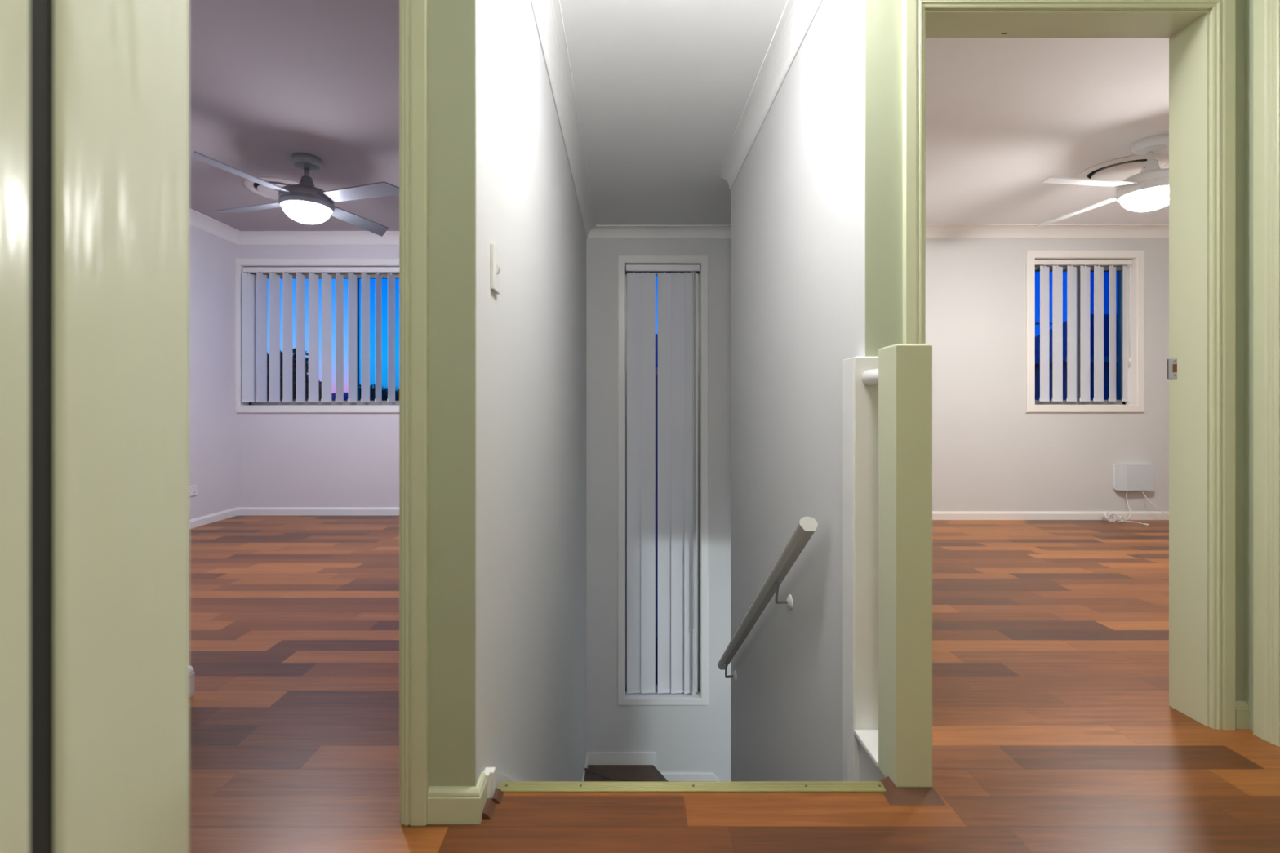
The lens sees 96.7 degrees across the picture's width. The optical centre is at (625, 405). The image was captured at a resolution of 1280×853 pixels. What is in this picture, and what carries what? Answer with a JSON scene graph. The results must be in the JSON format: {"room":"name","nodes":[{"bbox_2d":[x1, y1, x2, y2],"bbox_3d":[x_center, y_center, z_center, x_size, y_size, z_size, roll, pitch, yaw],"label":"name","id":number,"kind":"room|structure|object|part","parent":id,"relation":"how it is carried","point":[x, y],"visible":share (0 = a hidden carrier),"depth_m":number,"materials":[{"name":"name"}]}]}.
{"room":"stair landing","nodes":[
{"label":"stair landing","id":0,"kind":"room"},
{"bbox_2d":[189,225,237,519],"bbox_3d":[-3.364,-0.290,3.170,0.113,2.450,3.660,0,0,0],"label":"wall","id":1,"kind":"structure","parent":0,"point":[213,416],"depth_m":4.54,"materials":[{"name":"paint"}]},
{"bbox_2d":[189,484,197,496],"bbox_3d":[-3.300,0.652,4.319,0.014,0.075,0.115,0,0,0],"label":"power outlet","id":2,"kind":"object","parent":1,"relation":"attached to","point":[193,489],"visible":0.57,"depth_m":4.33,"materials":[{"name":"white plastic"}]},
{"bbox_2d":[189,506,237,528],"bbox_3d":[-3.300,0.901,3.119,0.014,0.067,3.443,0,0,0],"label":"baseboard","id":3,"kind":"structure","parent":1,"relation":"attached to","point":[195,522],"depth_m":4.54,"materials":[{"name":"white paint"}]},
{"bbox_2d":[189,208,240,244],"bbox_3d":[-3.262,-1.410,3.119,0.090,0.090,3.443,0,0,0],"label":"trim","id":4,"kind":"structure","parent":1,"relation":"attached to","point":[201,221],"depth_m":4.51,"materials":[{"name":"white paint"}]},
{"bbox_2d":[189,0,399,231],"bbox_3d":[-1.909,-1.485,3.120,3.022,0.060,3.640,0,0,0],"label":"ceiling","id":5,"kind":"structure","parent":0,"point":[271,81],"depth_m":2.73,"materials":[{"name":"paint"}]},
{"bbox_2d":[244,176,299,200],"bbox_3d":[-2.310,-1.439,3.830,0.436,0.032,0.436,0,0,0],"label":"ceiling vent","id":6,"kind":"object","parent":5,"relation":"in","point":[260,189],"visible":0.45,"depth_m":3.72,"materials":[{"name":"paint"}]},
{"bbox_2d":[192,151,399,236],"bbox_3d":[-1.878,-1.265,3.350,0.994,0.380,0.994,0,0,-31],"label":"ceiling fan","id":7,"kind":"object","parent":5,"relation":"hanging from","point":[304,202],"visible":1,"depth_m":3.27,"materials":[{"name":"silver metal"}]},
{"bbox_3d":[-1.999,-1.207,2.980,0.121,0.030,0.589,0,0,18],"label":"blade","id":8,"kind":"part","parent":7,"relation":"part of","materials":[{"name":"silver metal"}]},
{"bbox_3d":[-2.248,-1.207,3.471,0.589,0.030,0.121,0,0,18],"label":"blade","id":9,"kind":"part","parent":7,"relation":"part of","materials":[{"name":"silver metal"}]},
{"bbox_3d":[-1.878,-1.120,3.350,0.254,0.090,0.254,0,0,18],"label":"lamp shade","id":10,"kind":"part","parent":7,"relation":"part of","materials":[{"name":"white glass"}]},
{"bbox_3d":[-1.508,-1.207,3.229,0.589,0.030,0.121,0,0,18],"label":"blade","id":11,"kind":"part","parent":7,"relation":"part of","materials":[{"name":"silver metal"}]},
{"bbox_3d":[-1.757,-1.207,3.720,0.121,0.030,0.589,0,0,18],"label":"blade","id":12,"kind":"part","parent":7,"relation":"part of","materials":[{"name":"silver metal"}]},
{"bbox_2d":[237,244,399,506],"bbox_3d":[-1.909,-0.290,4.920,3.022,2.450,0.160,0,0,0],"label":"wall","id":13,"kind":"structure","parent":0,"point":[285,460],"depth_m":4.84,"materials":[{"name":"paint"}]},
{"bbox_2d":[235,257,399,413],"bbox_3d":[-2.285,-0.593,4.902,2.098,1.313,0.161,0,0,0],"label":"window","id":14,"kind":"structure","parent":13,"relation":"in","point":[333,406],"depth_m":4.82,"materials":[{"name":"white paint"}]},
{"bbox_2d":[241,266,399,402],"bbox_3d":[-2.285,-0.603,4.875,1.958,1.153,0.127,0,0,0],"label":"vertical blind","id":15,"kind":"object","parent":14,"relation":"attached to","point":[254,287],"visible":0.69,"depth_m":4.88,"materials":[{"name":"white paint"}]},
{"bbox_3d":[-1.827,-0.575,4.952,1.009,1.070,0.004,0,0,0],"label":"pane","id":16,"kind":"part","parent":14,"relation":"part of","materials":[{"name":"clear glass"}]},
{"bbox_2d":[237,231,399,244],"bbox_3d":[-1.880,-1.410,4.795,2.854,0.090,0.090,0,0,0],"label":"trim","id":17,"kind":"structure","parent":13,"relation":"attached to","point":[245,237],"depth_m":4.82,"materials":[{"name":"white paint"}]},
{"bbox_2d":[237,506,399,515],"bbox_3d":[-1.880,0.901,4.833,2.854,0.067,0.014,0,0,0],"label":"baseboard","id":18,"kind":"structure","parent":13,"relation":"attached to","point":[242,511],"depth_m":4.83,"materials":[{"name":"white paint"}]},
{"bbox_2d":[428,0,475,786],"bbox_3d":[-1.045,-0.292,1.322,1.410,2.455,0.080,0,0,0],"label":"wall","id":19,"kind":"structure","parent":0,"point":[451,23],"depth_m":1.28,"materials":[{"name":"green paint"}]},
{"bbox_2d":[399,0,428,826],"bbox_3d":[-0.920,-0.137,1.331,0.952,2.144,0.133,0,0,0],"label":"door frame","id":20,"kind":"structure","parent":19,"relation":"attached to","point":[413,14],"depth_m":1.26,"materials":[{"name":"green paint"}]},
{"bbox_2d":[426,786,479,824],"bbox_3d":[-0.384,0.897,1.276,0.118,0.076,0.013,0,0,0],"label":"baseboard","id":21,"kind":"structure","parent":19,"relation":"attached to","point":[446,805],"depth_m":1.27,"materials":[{"name":"green paint"}]},
{"bbox_2d":[475,0,586,786],"bbox_3d":[-0.365,1.083,3.083,0.055,5.205,3.599,0,0,0],"label":"wall","id":22,"kind":"structure","parent":0,"point":[531,335],"depth_m":1.90,"materials":[{"name":"paint"}]},
{"bbox_2d":[475,767,495,823],"bbox_3d":[-0.326,0.897,1.321,0.024,0.076,0.103,0,0,0],"label":"baseboard","id":23,"kind":"structure","parent":22,"relation":"attached to","point":[482,784],"depth_m":1.33,"materials":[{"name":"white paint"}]},
{"bbox_2d":[490,243,500,293],"bbox_3d":[-0.330,-0.348,1.454,0.016,0.115,0.072,0,0,0],"label":"light switch","id":24,"kind":"object","parent":22,"relation":"attached to","point":[495,251],"visible":1,"depth_m":1.44,"materials":[{"name":"white plastic"}]},
{"bbox_2d":[529,0,596,238],"bbox_3d":[-0.293,-1.475,3.083,0.090,0.090,3.601,0,0,0],"label":"trim","id":25,"kind":"structure","parent":22,"relation":"attached to","point":[548,15],"depth_m":2.71,"materials":[{"name":"paint"}]},
{"bbox_2d":[586,238,730,781],"bbox_3d":[1.451,1.052,4.963,3.698,5.265,0.160,0,0,0],"label":"wall","id":26,"kind":"structure","parent":0,"point":[683,739],"depth_m":4.88,"materials":[{"name":"paint"}]},
{"bbox_2d":[586,224,730,238],"bbox_3d":[0.731,-1.475,4.838,2.138,0.090,0.090,0,0,0],"label":"trim","id":27,"kind":"structure","parent":26,"relation":"attached to","point":[600,231],"depth_m":4.86,"materials":[{"name":"paint"}]},
{"bbox_2d":[617,255,708,705],"bbox_3d":[0.319,0.644,4.946,0.776,3.856,0.161,0,0,0],"label":"window","id":28,"kind":"structure","parent":26,"relation":"in","point":[701,697],"depth_m":4.87,"materials":[{"name":"white paint"}]},
{"bbox_2d":[626,264,699,696],"bbox_3d":[0.319,0.641,4.922,0.636,3.710,0.140,0,0,0],"label":"vertical blind","id":29,"kind":"object","parent":28,"relation":"attached to","point":[677,292],"visible":1,"depth_m":4.93,"materials":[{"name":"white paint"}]},
{"bbox_2d":[560,0,786,224],"bbox_3d":[0.756,-1.550,3.091,2.388,0.060,3.783,0,0,0],"label":"ceiling","id":30,"kind":"structure","parent":0,"point":[663,88],"depth_m":2.79,"materials":[{"name":"paint"}]},
{"bbox_2d":[189,515,1279,852],"bbox_3d":[0.850,1.090,1.645,8.700,0.310,6.490,0,0,0],"label":"floor","id":31,"kind":"structure","parent":0,"point":[1055,729],"depth_m":1.63,"materials":[{"name":"laminate"}]},
{"bbox_2d":[481,788,503,819],"bbox_3d":[-0.309,0.928,1.327,0.031,0.014,0.085,0,0,0],"label":"floor strip","id":32,"kind":"object","parent":31,"relation":"on","point":[490,805],"visible":1,"depth_m":1.32,"materials":[{"name":"brown wood"}]},
{"bbox_2d":[843,343,932,786],"bbox_3d":[0.699,1.193,1.535,0.102,2.684,0.330,0,0,0],"label":"balustrade","id":33,"kind":"object","parent":31,"relation":"on","point":[887,397],"visible":0.96,"depth_m":1.41,"materials":[{"name":"green paint"}]},
{"bbox_3d":[0.699,0.928,1.543,0.102,0.015,0.148,0,0,0],"label":"board","id":34,"kind":"part","parent":33,"relation":"part of","materials":[{"name":"white paint"}]},
{"bbox_3d":[0.695,0.398,1.637,0.086,1.075,0.037,0,0,0],"label":"newel post","id":35,"kind":"part","parent":33,"relation":"part of","materials":[{"name":"white paint"}]},
{"bbox_3d":[0.693,-0.078,1.543,0.045,0.045,0.154,0,0,0],"label":"handrail","id":36,"kind":"part","parent":33,"relation":"part of","materials":[{"name":"white paint"}]},
{"bbox_3d":[0.695,0.393,1.419,0.086,1.084,0.098,0,0,0],"label":"newel post","id":37,"kind":"part","parent":33,"relation":"part of","materials":[{"name":"green paint"}]},
{"bbox_2d":[880,776,946,805],"bbox_3d":[0.682,0.927,1.369,0.131,0.016,0.081,0,0,0],"label":"floor strip","id":38,"kind":"object","parent":31,"relation":"on","point":[895,796],"visible":1,"depth_m":1.35,"materials":[{"name":"brown wood"}]},
{"bbox_2d":[1102,490,1149,525],"bbox_3d":[3.965,0.812,4.520,0.253,0.251,0.210,0,0,0],"label":"cable","id":39,"kind":"object","parent":31,"relation":"on","point":[1114,519],"visible":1,"depth_m":4.55,"materials":[{"name":"white plastic"}]},
{"bbox_3d":[4.023,0.810,4.572,0.141,0.246,0.052,0,0,-25],"label":"cord","id":40,"kind":"part","parent":39,"relation":"part of","materials":[{"name":"white plastic"}]},
{"bbox_2d":[730,0,865,781],"bbox_3d":[0.724,1.083,2.712,0.055,5.205,2.111,0,0,0],"label":"wall","id":41,"kind":"structure","parent":0,"point":[797,196],"depth_m":2.35,"materials":[{"name":"paint"}]},
{"bbox_2d":[717,516,817,681],"bbox_3d":[0.643,1.063,2.801,0.105,1.364,1.762,0,0,0],"label":"stair handrail","id":42,"kind":"object","parent":41,"relation":"attached to","point":[806,526],"visible":1,"depth_m":2.37,"materials":[{"name":"grey paint"}]},
{"bbox_3d":[0.688,1.714,3.600,0.016,0.062,0.062,0,0,0],"label":"wall plate","id":43,"kind":"part","parent":42,"relation":"part of","materials":[{"name":"white plastic"}]},
{"bbox_3d":[0.688,0.831,2.400,0.016,0.062,0.062,0,0,0],"label":"wall plate","id":44,"kind":"part","parent":42,"relation":"part of","materials":[{"name":"white plastic"}]},
{"bbox_2d":[717,0,822,189],"bbox_3d":[0.651,-1.475,2.562,0.090,0.090,2.413,0,0,0],"label":"trim","id":45,"kind":"structure","parent":41,"relation":"attached to","point":[797,17],"depth_m":2.58,"materials":[{"name":"paint"}]},
{"bbox_2d":[925,238,1168,511],"bbox_3d":[3.500,-0.290,4.732,3.200,2.450,0.160,0,0,0],"label":"wall","id":46,"kind":"structure","parent":0,"point":[990,454],"depth_m":4.65,"materials":[{"name":"paint"}]},
{"bbox_2d":[925,223,1168,238],"bbox_3d":[3.450,-1.410,4.607,3.100,0.090,0.090,0,0,0],"label":"trim","id":47,"kind":"structure","parent":46,"relation":"attached to","point":[932,230],"depth_m":4.62,"materials":[{"name":"white paint"}]},
{"bbox_2d":[932,511,1168,519],"bbox_3d":[3.450,0.901,4.645,3.100,0.067,0.014,0,0,0],"label":"baseboard","id":48,"kind":"structure","parent":46,"relation":"attached to","point":[935,515],"depth_m":4.64,"materials":[{"name":"white paint"}]},
{"bbox_2d":[1026,249,1144,412],"bbox_3d":[3.752,-0.604,4.715,0.961,1.325,0.161,0,0,0],"label":"window","id":49,"kind":"structure","parent":46,"relation":"in","point":[1135,367],"depth_m":4.64,"materials":[{"name":"white paint"}]},
{"bbox_3d":[3.752,-0.604,4.772,0.853,1.217,0.045,0,0,0],"label":"frame","id":50,"kind":"part","parent":49,"relation":"part of","materials":[{"name":"metal"}]},
{"bbox_2d":[1035,259,1132,401],"bbox_3d":[3.765,-0.614,4.680,0.848,1.164,0.118,0,0,0],"label":"vertical blind","id":51,"kind":"object","parent":49,"relation":"attached to","point":[1057,271],"visible":0.96,"depth_m":4.70,"materials":[{"name":"white fabric"}]},
{"bbox_2d":[1113,464,1154,491],"bbox_3d":[4.133,0.589,4.621,0.295,0.212,0.062,0,0,0],"label":"junction box","id":52,"kind":"object","parent":46,"relation":"attached to","point":[1135,477],"visible":1,"depth_m":4.59,"materials":[{"name":"white plastic"}]},
{"bbox_2d":[1142,490,1168,515],"bbox_3d":[4.388,0.810,4.540,0.431,0.247,0.049,0,0,16],"label":"cable","id":53,"kind":"object","parent":52,"relation":"attached to","point":[1142,491],"visible":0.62,"depth_m":4.57,"materials":[{"name":"white plastic"}]},
{"bbox_2d":[925,37,1168,223],"bbox_3d":[2.930,-1.485,3.236,4.340,0.060,3.032,0,0,0],"label":"ceiling","id":54,"kind":"structure","parent":0,"point":[1005,116],"depth_m":2.90,"materials":[{"name":"paint"}]},
{"bbox_2d":[1035,133,1168,226],"bbox_3d":[2.885,-1.265,3.130,0.994,0.380,0.994,0,0,33],"label":"ceiling fan","id":55,"kind":"object","parent":54,"relation":"hanging from","point":[1147,190],"visible":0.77,"depth_m":3.08,"materials":[{"name":"white metal"}]},
{"bbox_3d":[2.832,-1.207,3.516,0.121,0.030,0.589,0,0,-8],"label":"blade","id":56,"kind":"part","parent":55,"relation":"part of","materials":[{"name":"white plastic"}]},
{"bbox_3d":[2.499,-1.207,3.077,0.589,0.030,0.121,0,0,-8],"label":"blade","id":57,"kind":"part","parent":55,"relation":"part of","materials":[{"name":"white plastic"}]},
{"bbox_3d":[2.885,-1.120,3.130,0.254,0.090,0.254,0,0,-8],"label":"lamp shade","id":58,"kind":"part","parent":55,"relation":"part of","materials":[{"name":"white glass"}]},
{"bbox_2d":[1076,153,1168,181],"bbox_3d":[3.050,-1.439,3.500,0.436,0.032,0.436,0,0,0],"label":"ceiling vent","id":59,"kind":"object","parent":54,"relation":"in","point":[1120,169],"visible":0.67,"depth_m":3.43,"materials":[{"name":"white paint"}]},
{"bbox_2d":[865,0,1244,700],"bbox_3d":[1.306,-0.292,1.695,1.218,2.455,0.080,0,0,0],"label":"wall","id":60,"kind":"structure","parent":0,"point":[883,18],"depth_m":1.66,"materials":[{"name":"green paint"}]},
{"bbox_2d":[902,0,1235,730],"bbox_3d":[1.280,-0.137,1.705,0.951,2.144,0.136,0,0,0],"label":"door frame","id":61,"kind":"structure","parent":60,"relation":"attached to","point":[1201,33],"depth_m":1.66,"materials":[{"name":"green paint"}]},
{"bbox_3d":[1.691,-0.113,1.759,0.005,0.062,0.029,0,0,0],"label":"strike plate","id":62,"kind":"part","parent":61,"relation":"part of","materials":[{"name":"metal"}]},
{"bbox_2d":[1244,0,1253,730],"bbox_3d":[1.857,-0.292,0.028,0.115,2.455,3.255,0,0,0],"label":"wall","id":63,"kind":"structure","parent":0,"point":[1248,3],"depth_m":1.64,"materials":[{"name":"green paint"}]},
{"bbox_2d":[1235,700,1249,728],"bbox_3d":[1.781,0.897,1.649,0.038,0.076,0.013,0,0,0],"label":"baseboard","id":64,"kind":"structure","parent":63,"relation":"attached to","point":[1242,708],"depth_m":1.64,"materials":[{"name":"green paint"}]},
{"bbox_2d":[1253,0,1279,746],"bbox_3d":[1.849,-0.143,1.140,0.133,2.156,0.956,0,0,0],"label":"door frame","id":65,"kind":"structure","parent":63,"relation":"in","point":[1266,13],"depth_m":1.58,"materials":[{"name":"green paint"}]},
{"bbox_3d":[1.450,3.685,2.991,3.700,0.100,3.783,0,0,0],"label":"floor","id":66,"kind":"structure","parent":0,"visible":0},
{"bbox_2d":[495,752,719,787],"bbox_3d":[0.496,2.264,3.127,1.668,2.753,3.511,0,0,0],"label":"staircase","id":67,"kind":"structure","parent":66,"relation":"on","point":[599,766],"depth_m":4.86,"materials":[{"name":"white paint"}]},
{"bbox_3d":[0.288,3.297,4.876,1.223,0.636,0.014,0,0,0],"label":"skirting","id":68,"kind":"part","parent":67,"relation":"part of","materials":[{"name":"white paint"}]},
{"bbox_2d":[497,781,885,792],"bbox_3d":[0.169,0.947,1.390,0.962,0.036,0.036,0,0,0],"label":"floor strip","id":69,"kind":"object","parent":67,"relation":"attached to","point":[504,786],"depth_m":1.39,"materials":[{"name":"gold metal"}]},
{"bbox_3d":[-1.581,-0.260,1.618,0.338,2.390,0.441,0,0,0],"label":"wall","id":70,"kind":"structure","parent":0,"visible":0},
{"bbox_2d":[189,665,195,697],"bbox_3d":[-1.402,0.887,1.617,0.020,0.095,0.441,0,0,0],"label":"baseboard","id":71,"kind":"structure","parent":70,"relation":"attached to","point":[192,674],"depth_m":1.83,"materials":[{"name":"white paint"}]},
{"bbox_3d":[-1.162,-0.292,0.460,1.375,2.455,0.112,0,0,0],"label":"wall","id":72,"kind":"structure","parent":0,"visible":0},
{"bbox_2d":[0,0,189,852],"bbox_3d":[-0.438,-0.215,0.032,0.075,2.300,0.984,0,0,0],"label":"door","id":73,"kind":"structure","parent":72,"relation":"in","point":[95,94],"depth_m":0.43,"materials":[{"name":"paint"}]},
{"label":"outside","id":74,"kind":"structure","parent":0,"visible":0},
{"bbox_2d":[655,636,657,684],"bbox_3d":[0.000,3.835,132.700,240.000,0.100,254.600,0,0,0],"label":"ground","id":75,"kind":"structure","parent":74,"point":[656,637],"depth_m":8.43,"materials":[{"name":"blue"}]},
{"bbox_2d":[266,349,282,399],"bbox_3d":[-13.133,0.792,21.643,2.052,6.092,1.947,0,0,0],"label":"tree","id":76,"kind":"object","parent":75,"relation":"on","point":[281,352],"visible":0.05,"depth_m":21.13,"materials":[{"name":"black plant"}]},
{"bbox_2d":[266,347,319,400],"bbox_3d":[-10.445,1.004,17.887,1.541,5.666,2.045,0,0,-45],"label":"tree","id":77,"kind":"object","parent":75,"relation":"on","point":[294,350],"visible":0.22,"depth_m":17.59,"materials":[{"name":"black plant"}]},
{"bbox_2d":[305,381,321,400],"bbox_3d":[-8.123,1.567,15.002,0.914,4.540,0.726,0,0,40],"label":"tree","id":78,"kind":"object","parent":75,"relation":"on","point":[320,382],"visible":0.03,"depth_m":14.94,"materials":[{"name":"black plant"}]},
{"bbox_2d":[331,392,397,400],"bbox_3d":[-82.000,-0.265,175.000,216.000,8.200,50.000,0,0,0],"label":"hills","id":79,"kind":"structure","parent":75,"relation":"on","point":[345,394],"depth_m":157.98,"materials":[{"name":"blue"}]},
{"bbox_2d":[359,384,385,400],"bbox_3d":[-18.351,1.162,40.195,2.704,5.354,2.701,0,0,0],"label":"tree","id":80,"kind":"object","parent":75,"relation":"on","point":[372,393],"visible":0.12,"depth_m":39.49,"materials":[{"name":"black plant"}]},
{"bbox_2d":[382,387,399,400],"bbox_3d":[-15.448,1.310,37.049,2.002,5.056,2.033,0,0,-45],"label":"tree","id":81,"kind":"object","parent":75,"relation":"on","point":[384,395],"visible":0.05,"depth_m":36.90,"materials":[{"name":"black plant"}]},
{"bbox_2d":[655,333,657,636],"bbox_3d":[1.200,1.185,11.220,5.320,5.200,4.560,0,0,0],"label":"house","id":82,"kind":"structure","parent":75,"relation":"on","point":[656,335],"depth_m":9.30,"materials":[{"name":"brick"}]},
{"bbox_2d":[1035,314,1117,399],"bbox_3d":[14.100,0.885,12.570,11.120,5.800,3.260,0,0,0],"label":"house","id":83,"kind":"structure","parent":75,"relation":"on","point":[1106,317],"depth_m":11.68,"materials":[{"name":"brick"}]}
]}

